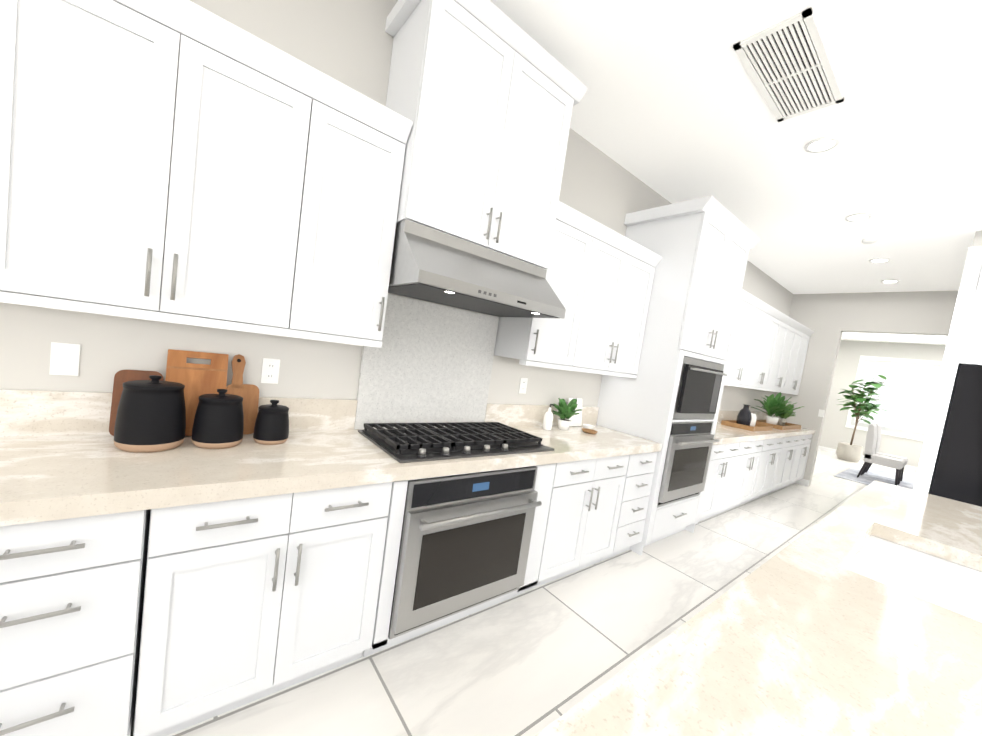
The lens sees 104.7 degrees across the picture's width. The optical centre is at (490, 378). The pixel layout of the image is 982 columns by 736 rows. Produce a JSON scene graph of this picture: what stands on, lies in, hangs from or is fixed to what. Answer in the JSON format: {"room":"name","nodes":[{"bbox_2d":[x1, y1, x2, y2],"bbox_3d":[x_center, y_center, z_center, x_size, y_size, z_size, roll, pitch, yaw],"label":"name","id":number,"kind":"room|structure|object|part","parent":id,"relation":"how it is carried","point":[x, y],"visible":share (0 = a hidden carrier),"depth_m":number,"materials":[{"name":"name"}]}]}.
{"room":"kitchen","nodes":[
{"label":"kitchen","id":0,"kind":"room"},
{"bbox_2d":[0,0,792,411],"bbox_3d":[0.331,-0.278,2.889,11.840,3.080,0.140,5,5,-39],"label":"wall","id":1,"kind":"structure","parent":0,"point":[348,42],"depth_m":1.76,"materials":[{"name":"beige paint"}]},
{"bbox_2d":[49,342,80,375],"bbox_3d":[-1.526,-0.069,1.355,0.070,0.115,0.011,5,5,-39],"label":"switch plate","id":2,"kind":"object","parent":1,"relation":"attached to","point":[64,358],"visible":1,"depth_m":1.35,"materials":[{"name":"white plastic"}]},
{"bbox_2d":[0,0,311,328],"bbox_3d":[-1.123,-0.674,1.331,0.768,0.874,0.365,5,5,-39],"label":"upper cabinet","id":3,"kind":"object","parent":1,"relation":"attached to","point":[146,163],"visible":1,"depth_m":1.18,"materials":[{"name":"white paint"}]},
{"bbox_2d":[0,0,412,347],"bbox_3d":[-1.512,-0.729,1.006,2.558,0.984,0.374,5,5,-39],"label":"trim","id":4,"kind":"structure","parent":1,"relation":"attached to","point":[201,25],"depth_m":1.30,"materials":[{"name":"white paint"}]},
{"bbox_2d":[261,358,279,383],"bbox_3d":[-1.026,-0.035,1.761,0.070,0.115,0.007,5,5,-39],"label":"electrical outlet plate","id":5,"kind":"object","parent":1,"relation":"attached to","point":[270,370],"visible":1,"depth_m":1.76,"materials":[{"name":"white plastic"}]},
{"bbox_2d":[288,99,405,340],"bbox_3d":[-0.675,-0.636,1.694,0.384,0.874,0.365,5,5,-39],"label":"upper cabinet","id":6,"kind":"object","parent":1,"relation":"attached to","point":[353,170],"visible":0.98,"depth_m":1.57,"materials":[{"name":"white paint"}]},
{"bbox_2d":[354,294,498,428],"bbox_3d":[-0.345,-0.069,2.285,0.880,0.744,0.019,5,5,-39],"label":"backsplash","id":7,"kind":"structure","parent":1,"relation":"attached to","point":[427,362],"depth_m":2.24,"materials":[{"name":"grey stone"}]},
{"bbox_2d":[386,0,573,269],"bbox_3d":[-0.063,-1.164,2.030,0.908,0.955,0.443,5,5,-39],"label":"upper cabinet","id":8,"kind":"object","parent":1,"relation":"attached to","point":[484,109],"visible":0.98,"depth_m":1.81,"materials":[{"name":"white paint"}]},
{"bbox_2d":[388,219,565,318],"bbox_3d":[-0.099,-0.537,2.010,0.900,0.284,0.570,5,5,-39],"label":"range hood","id":9,"kind":"object","parent":8,"relation":"attached to","point":[431,265],"visible":1,"depth_m":1.79,"materials":[{"name":"silver metal"}]},
{"bbox_2d":[385,0,587,105],"bbox_3d":[0.012,-1.668,1.989,0.998,0.065,0.452,5,5,-39],"label":"crown molding","id":10,"kind":"structure","parent":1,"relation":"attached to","point":[495,20],"depth_m":1.82,"materials":[{"name":"white paint"}]},
{"bbox_2d":[518,378,527,393],"bbox_3d":[0.237,0.051,2.780,0.070,0.115,0.007,5,5,-39],"label":"electrical outlet plate","id":11,"kind":"object","parent":1,"relation":"attached to","point":[523,385],"visible":1,"depth_m":2.78,"materials":[{"name":"white plastic"}]},
{"bbox_2d":[494,219,592,365],"bbox_3d":[0.358,-0.551,2.530,0.439,0.874,0.365,5,5,-39],"label":"upper cabinet","id":12,"kind":"object","parent":1,"relation":"attached to","point":[549,340],"visible":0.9,"depth_m":2.44,"materials":[{"name":"white paint"}]},
{"bbox_2d":[519,201,661,378],"bbox_3d":[0.685,-0.548,2.784,1.266,0.984,0.374,5,5,-39],"label":"trim","id":13,"kind":"structure","parent":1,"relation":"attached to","point":[576,219],"depth_m":2.56,"materials":[{"name":"white paint"}]},
{"bbox_2d":[572,237,654,374],"bbox_3d":[0.850,-0.510,2.928,0.825,0.874,0.365,5,5,-39],"label":"upper cabinet","id":14,"kind":"object","parent":1,"relation":"attached to","point":[615,306],"visible":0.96,"depth_m":2.78,"materials":[{"name":"white paint"}]},
{"bbox_2d":[725,299,761,384],"bbox_3d":[2.854,-0.423,4.536,0.796,0.936,0.365,5,5,-39],"label":"upper cabinet","id":15,"kind":"object","parent":1,"relation":"attached to","point":[743,342],"visible":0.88,"depth_m":4.42,"materials":[{"name":"white paint"}]},
{"bbox_2d":[746,311,780,387],"bbox_3d":[3.474,-0.372,5.037,0.796,0.936,0.365,5,5,-39],"label":"upper cabinet","id":16,"kind":"object","parent":1,"relation":"attached to","point":[764,350],"visible":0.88,"depth_m":4.91,"materials":[{"name":"white paint"}]},
{"bbox_2d":[724,289,813,394],"bbox_3d":[3.481,-0.395,5.032,3.990,1.046,0.374,5,5,-39],"label":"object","id":17,"kind":"object","parent":1,"relation":"attached to","point":[752,300],"visible":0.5,"depth_m":4.86,"materials":[{"name":"white paint"}]},
{"bbox_2d":[766,321,796,390],"bbox_3d":[4.093,-0.321,5.538,0.796,0.936,0.365,5,5,-39],"label":"upper cabinet","id":18,"kind":"object","parent":1,"relation":"attached to","point":[782,357],"visible":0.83,"depth_m":5.41,"materials":[{"name":"white paint"}]},
{"bbox_2d":[785,330,809,392],"bbox_3d":[4.712,-0.270,6.039,0.796,0.936,0.365,5,5,-39],"label":"upper cabinet","id":19,"kind":"object","parent":1,"relation":"attached to","point":[797,361],"visible":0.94,"depth_m":5.91,"materials":[{"name":"white paint"}]},
{"bbox_2d":[795,446,917,486],"bbox_3d":[3.398,1.613,3.653,17.800,0.100,6.200,5,5,-39],"label":"baseboard","id":20,"kind":"structure","parent":1,"relation":"attached to","point":[803,482],"depth_m":9.26,"materials":[{"name":"white wood"}]},
{"bbox_2d":[131,449,916,735],"bbox_3d":[4.002,1.837,2.884,18.200,0.060,8.600,5,5,-39],"label":"floor","id":21,"kind":"structure","parent":0,"point":[534,661],"depth_m":1.89,"materials":[{"name":"tile"}]},
{"bbox_2d":[0,509,150,735],"bbox_3d":[-1.373,0.733,1.215,0.387,0.849,0.645,5,5,-39],"label":"base cabinet","id":22,"kind":"object","parent":21,"relation":"on","point":[72,590],"visible":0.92,"depth_m":1.02,"materials":[{"name":"white paint"}]},
{"bbox_2d":[133,482,391,735],"bbox_3d":[-0.927,0.770,1.577,0.745,0.849,0.645,5,5,-39],"label":"base cabinet","id":23,"kind":"object","parent":21,"relation":"on","point":[247,600],"visible":0.96,"depth_m":1.30,"materials":[{"name":"white paint"}]},
{"bbox_2d":[362,463,555,656],"bbox_3d":[-0.257,0.824,2.142,0.999,0.849,0.609,5,5,-39],"label":"base cabinet","id":24,"kind":"object","parent":21,"relation":"on","point":[381,640],"visible":0.25,"depth_m":1.71,"materials":[{"name":"white paint"}]},
{"bbox_2d":[388,466,541,638],"bbox_3d":[-0.245,0.774,2.055,0.770,0.707,0.689,5,5,-39],"label":"oven","id":25,"kind":"object","parent":24,"relation":"in","point":[465,540],"visible":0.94,"depth_m":1.78,"materials":[{"name":"silver metal"}]},
{"bbox_2d":[525,455,628,591],"bbox_3d":[0.447,0.883,2.688,0.774,0.849,0.645,5,5,-39],"label":"base cabinet","id":26,"kind":"object","parent":21,"relation":"on","point":[583,513],"visible":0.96,"depth_m":2.43,"materials":[{"name":"white paint"}]},
{"bbox_2d":[600,452,656,560],"bbox_3d":[0.904,0.921,3.058,0.393,0.849,0.645,5,5,-39],"label":"base cabinet","id":27,"kind":"object","parent":21,"relation":"on","point":[635,498],"visible":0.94,"depth_m":2.82,"materials":[{"name":"white paint"}]},
{"bbox_2d":[596,195,759,554],"bbox_3d":[1.588,0.033,3.383,1.046,2.748,0.730,5,5,-39],"label":"tall cabinet","id":28,"kind":"object","parent":21,"relation":"on","point":[702,246],"depth_m":3.03,"materials":[{"name":"white paint"}]},
{"bbox_3d":[1.507,0.666,3.418,0.792,0.686,0.701,5,5,-39],"label":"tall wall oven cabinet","id":29,"kind":"part","parent":28,"relation":"part of","materials":[{"name":"silver metal"}]},
{"bbox_2d":[673,356,726,418],"bbox_3d":[1.587,0.057,3.382,0.792,0.496,0.679,5,5,-39],"label":"built-in microwave","id":30,"kind":"object","parent":28,"relation":"in","point":[699,386],"visible":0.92,"depth_m":3.10,"materials":[{"name":"silver metal"}]},
{"bbox_2d":[698,442,739,521],"bbox_3d":[2.110,1.021,4.035,0.794,0.849,0.645,5,5,-39],"label":"base cabinet","id":31,"kind":"object","parent":21,"relation":"on","point":[719,478],"visible":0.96,"depth_m":3.81,"materials":[{"name":"white paint"}]},
{"bbox_2d":[717,440,763,513],"bbox_3d":[2.729,1.072,4.536,0.794,0.849,0.645,5,5,-39],"label":"base cabinet","id":32,"kind":"object","parent":21,"relation":"on","point":[745,471],"visible":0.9,"depth_m":4.29,"materials":[{"name":"white paint"}]},
{"bbox_2d":[535,480,981,735],"bbox_3d":[0.660,0.814,0.269,6.200,1.401,1.278,5,5,-39],"label":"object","id":33,"kind":"object","parent":21,"relation":"on","point":[859,613],"visible":1,"depth_m":0.80,"materials":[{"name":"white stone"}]},
{"bbox_2d":[743,437,782,503],"bbox_3d":[3.348,1.123,5.037,0.794,0.849,0.645,5,5,-39],"label":"base cabinet","id":34,"kind":"object","parent":21,"relation":"on","point":[768,465],"visible":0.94,"depth_m":4.79,"materials":[{"name":"white paint"}]},
{"bbox_2d":[713,410,814,444],"bbox_3d":[3.421,0.594,5.004,3.990,0.219,0.632,5,5,-39],"label":"countertop","id":35,"kind":"structure","parent":34,"relation":"on","point":[724,434],"depth_m":4.62,"materials":[{"name":"beige stone"}]},
{"bbox_2d":[721,404,772,431],"bbox_3d":[3.377,0.490,4.948,0.750,0.298,0.360,5,5,-39],"label":"decorative tray","id":36,"kind":"object","parent":35,"relation":"on","point":[746,419],"visible":1,"depth_m":4.80,"materials":[{"name":"brown wood"}]},
{"bbox_2d":[744,412,756,426],"bbox_3d":[3.478,0.547,5.065,0.118,0.172,0.120,5,5,-39],"label":"jar","id":37,"kind":"object","parent":36,"relation":"on","point":[753,422],"depth_m":5.01,"materials":[{"name":"white ceramic"}]},
{"bbox_2d":[751,392,803,429],"bbox_3d":[4.337,0.458,5.717,1.000,0.521,0.524,5,5,-39],"label":"potted plant","id":38,"kind":"object","parent":35,"relation":"on","point":[776,406],"visible":1,"depth_m":5.54,"materials":[{"name":"green plant"}]},
{"bbox_2d":[764,436,798,494],"bbox_3d":[3.967,1.175,5.538,0.794,0.849,0.645,5,5,-39],"label":"base cabinet","id":39,"kind":"object","parent":21,"relation":"on","point":[786,462],"visible":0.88,"depth_m":5.29,"materials":[{"name":"white paint"}]},
{"bbox_2d":[781,434,811,488],"bbox_3d":[4.586,1.226,6.039,0.794,0.849,0.645,5,5,-39],"label":"base cabinet","id":40,"kind":"object","parent":21,"relation":"on","point":[801,457],"visible":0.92,"depth_m":5.79,"materials":[{"name":"white paint"}]},
{"bbox_2d":[836,375,894,462],"bbox_3d":[9.003,0.957,9.248,0.988,2.155,0.953,5,5,-39],"label":"fiddle-leaf fig plant","id":41,"kind":"object","parent":21,"relation":"on","point":[850,452],"visible":1,"depth_m":9.20,"materials":[{"name":"green plant"}]},
{"bbox_2d":[835,464,914,488],"bbox_3d":[8.545,2.158,6.796,2.800,0.012,3.180,5,5,-39],"label":"dining rug","id":42,"kind":"object","parent":21,"relation":"on","point":[871,475],"visible":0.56,"depth_m":7.59,"materials":[{"name":"grey fabric"}]},
{"bbox_2d":[857,424,904,484],"bbox_3d":[7.456,1.428,7.180,0.480,1.063,0.548,5,5,-39],"label":"dining chair","id":43,"kind":"object","parent":42,"relation":"on","point":[871,456],"visible":0.92,"depth_m":7.15,"materials":[{"name":"grey fabric"}]},
{"bbox_2d":[863,423,907,483],"bbox_3d":[7.921,1.467,7.557,0.480,1.063,0.548,5,5,-39],"label":"dining chair","id":44,"kind":"object","parent":42,"relation":"on","point":[878,447],"visible":0.4,"depth_m":7.54,"materials":[{"name":"grey fabric"}]},
{"bbox_2d":[913,246,981,493],"bbox_3d":[4.090,0.443,2.814,0.765,2.728,1.085,5,5,-39],"label":"tall cabinet","id":45,"kind":"object","parent":21,"relation":"on","point":[964,344],"visible":0.85,"depth_m":2.94,"materials":[{"name":"white paint"}]},
{"bbox_2d":[930,365,981,506],"bbox_3d":[4.017,0.883,2.836,0.761,1.835,0.909,5,5,-39],"label":"refrigerator","id":46,"kind":"object","parent":21,"relation":"on","point":[958,474],"visible":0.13,"depth_m":2.88,"materials":[{"name":"black metal"}]},
{"bbox_3d":[-2.076,0.675,0.646,1.412,0.849,0.645,5,5,-39],"label":"base cabinet","id":47,"kind":"object","parent":21,"relation":"on","visible":0},
{"bbox_2d":[0,389,661,525],"bbox_3d":[-0.712,0.252,1.658,4.744,0.219,0.632,5,5,-39],"label":"countertop","id":48,"kind":"structure","parent":47,"relation":"on","point":[62,456],"depth_m":1.34,"materials":[{"name":"beige stone"}]},
{"bbox_2d":[109,370,163,435],"bbox_3d":[-1.361,0.095,1.456,0.140,0.252,0.077,5,5,-39],"label":"cutting board","id":49,"kind":"object","parent":48,"relation":"on","point":[121,377],"visible":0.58,"depth_m":1.43,"materials":[{"name":"brown wood"}]},
{"bbox_2d":[114,375,185,452],"bbox_3d":[-1.229,0.117,1.376,0.194,0.261,0.194,5,5,-39],"label":"canister","id":50,"kind":"object","parent":48,"relation":"on","point":[151,415],"visible":1,"depth_m":1.31,"materials":[{"name":"black ceramic"}]},
{"bbox_2d":[165,349,228,435],"bbox_3d":[-1.220,0.061,1.566,0.200,0.342,0.083,5,5,-39],"label":"cutting board","id":51,"kind":"object","parent":48,"relation":"on","point":[197,380],"visible":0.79,"depth_m":1.56,"materials":[{"name":"brown wood"}]},
{"bbox_2d":[191,389,243,448],"bbox_3d":[-1.074,0.150,1.499,0.166,0.221,0.166,5,5,-39],"label":"canister","id":52,"kind":"object","parent":48,"relation":"on","point":[218,423],"visible":1,"depth_m":1.44,"materials":[{"name":"black ceramic"}]},
{"bbox_2d":[225,354,258,433],"bbox_3d":[-1.095,0.069,1.667,0.125,0.347,0.084,5,5,-39],"label":"cutting board","id":53,"kind":"object","parent":48,"relation":"on","point":[249,393],"visible":0.69,"depth_m":1.67,"materials":[{"name":"brown wood"}]},
{"bbox_2d":[253,400,288,444],"bbox_3d":[-0.938,0.180,1.626,0.132,0.181,0.132,5,5,-39],"label":"canister","id":54,"kind":"object","parent":48,"relation":"on","point":[271,426],"visible":1,"depth_m":1.58,"materials":[{"name":"black ceramic"}]},
{"bbox_2d":[358,422,553,462],"bbox_3d":[-0.164,0.322,2.086,0.960,0.050,0.520,5,5,-39],"label":"gas cooktop","id":55,"kind":"object","parent":48,"relation":"in","point":[416,442],"visible":1,"depth_m":1.96,"materials":[{"name":"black metal"}]},
{"bbox_2d":[542,404,554,429],"bbox_3d":[0.430,0.280,2.814,0.070,0.195,0.070,5,5,-39],"label":"soap bottle","id":56,"kind":"object","parent":48,"relation":"on","point":[548,420],"visible":1,"depth_m":2.79,"materials":[{"name":"white ceramic"}]},
{"bbox_2d":[552,398,581,429],"bbox_3d":[0.573,0.264,2.932,0.248,0.249,0.216,5,5,-39],"label":"potted plant","id":57,"kind":"object","parent":48,"relation":"on","point":[566,411],"visible":0.98,"depth_m":2.89,"materials":[{"name":"green plant"}]},
{"bbox_2d":[568,398,581,425],"bbox_3d":[0.694,0.276,3.125,0.170,0.229,0.048,5,5,-39],"label":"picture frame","id":58,"kind":"object","parent":48,"relation":"on","point":[576,420],"visible":0.45,"depth_m":3.14,"materials":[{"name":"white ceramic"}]},
{"bbox_2d":[582,428,597,433],"bbox_3d":[0.765,0.408,2.936,0.122,0.018,0.124,5,5,-39],"label":"dish","id":59,"kind":"object","parent":48,"relation":"on","point":[589,431],"visible":1,"depth_m":2.94,"materials":[{"name":"brown wood"}]},
{"bbox_2d":[582,424,594,428],"bbox_3d":[0.788,0.393,3.068,0.098,0.035,0.100,5,5,-39],"label":"bowl","id":60,"kind":"object","parent":59,"relation":"on","point":[588,426],"visible":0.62,"depth_m":3.04,"materials":[{"name":"white ceramic"}]},
{"bbox_2d":[490,0,981,344],"bbox_3d":[4.448,-1.283,2.653,18.200,0.100,8.600,5,5,-39],"label":"ceiling","id":61,"kind":"structure","parent":0,"point":[672,107],"depth_m":2.38,"materials":[{"name":"white paint"}]},
{"bbox_2d":[733,7,843,121],"bbox_3d":[1.571,-1.587,1.977,0.750,0.012,0.300,5,5,-39],"label":"ceiling vent","id":62,"kind":"object","parent":61,"relation":"in","point":[787,64],"visible":1,"depth_m":1.93,"materials":[{"name":"white metal"}]},
{"bbox_2d":[804,137,838,152],"bbox_3d":[2.175,-1.539,2.491,0.176,0.012,0.176,5,5,-39],"label":"recessed light","id":63,"kind":"object","parent":61,"relation":"in","point":[821,144],"visible":0.98,"depth_m":2.48,"materials":[{"name":"white"}]},
{"bbox_2d":[845,213,871,221],"bbox_3d":[3.292,-1.446,3.396,0.176,0.012,0.176,5,5,-39],"label":"recessed light","id":64,"kind":"object","parent":61,"relation":"in","point":[857,217],"visible":0.98,"depth_m":3.39,"materials":[{"name":"white"}]},
{"bbox_2d":[862,238,876,243],"bbox_3d":[3.826,-1.393,3.829,0.110,0.030,0.110,5,5,-39],"label":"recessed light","id":65,"kind":"object","parent":61,"relation":"attached to","point":[869,240],"visible":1,"depth_m":3.81,"materials":[{"name":"white plastic"}]},
{"bbox_2d":[869,258,889,262],"bbox_3d":[4.441,-1.351,4.325,0.176,0.012,0.176,5,5,-39],"label":"recessed light","id":66,"kind":"object","parent":61,"relation":"in","point":[879,260],"visible":0.94,"depth_m":4.31,"materials":[{"name":"white"}]},
{"bbox_2d":[881,279,899,282],"bbox_3d":[5.263,-1.283,4.990,0.176,0.012,0.176,5,5,-39],"label":"recessed light","id":67,"kind":"object","parent":61,"relation":"in","point":[890,281],"visible":1,"depth_m":4.98,"materials":[{"name":"white"}]},
{"bbox_2d":[772,291,958,486],"bbox_3d":[5.484,0.243,5.787,0.140,3.080,1.860,5,5,-39],"label":"wall","id":68,"kind":"structure","parent":0,"point":[829,319],"depth_m":5.91,"materials":[{"name":"beige paint"}]},
{"bbox_2d":[818,409,824,416],"bbox_3d":[5.212,0.545,5.970,0.011,0.115,0.070,5,5,-39],"label":"switch plate","id":69,"kind":"object","parent":68,"relation":"attached to","point":[821,413],"visible":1,"depth_m":5.97,"materials":[{"name":"white plastic"}]},
{"bbox_2d":[819,340,945,466],"bbox_3d":[10.566,0.717,9.176,0.140,3.080,6.200,5,5,-39],"label":"wall","id":70,"kind":"structure","parent":0,"point":[835,431],"depth_m":10.08,"materials":[{"name":"beige paint"}]},
{"bbox_2d":[845,355,941,440],"bbox_3d":[10.509,0.531,9.180,0.104,1.950,2.550,5,5,-39],"label":"blinds","id":71,"kind":"object","parent":70,"relation":"attached to","point":[894,429],"visible":0.62,"depth_m":9.49,"materials":[{"name":"white"}]},
{"bbox_2d":[972,231,981,246],"bbox_3d":[5.137,0.308,4.234,2.620,3.080,0.140,5,5,-39],"label":"wall","id":72,"kind":"structure","parent":0,"point":[977,241],"depth_m":3.34,"materials":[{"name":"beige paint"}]},
{"label":"outside","id":73,"kind":"structure","parent":0,"visible":0},
{"bbox_2d":[855,363,940,431],"bbox_3d":[11.219,0.555,9.748,0.050,4.500,5.370,5,5,-39],"label":"sky","id":74,"kind":"structure","parent":73,"point":[910,407],"depth_m":10.01,"materials":[{"name":"white"}]}
]}

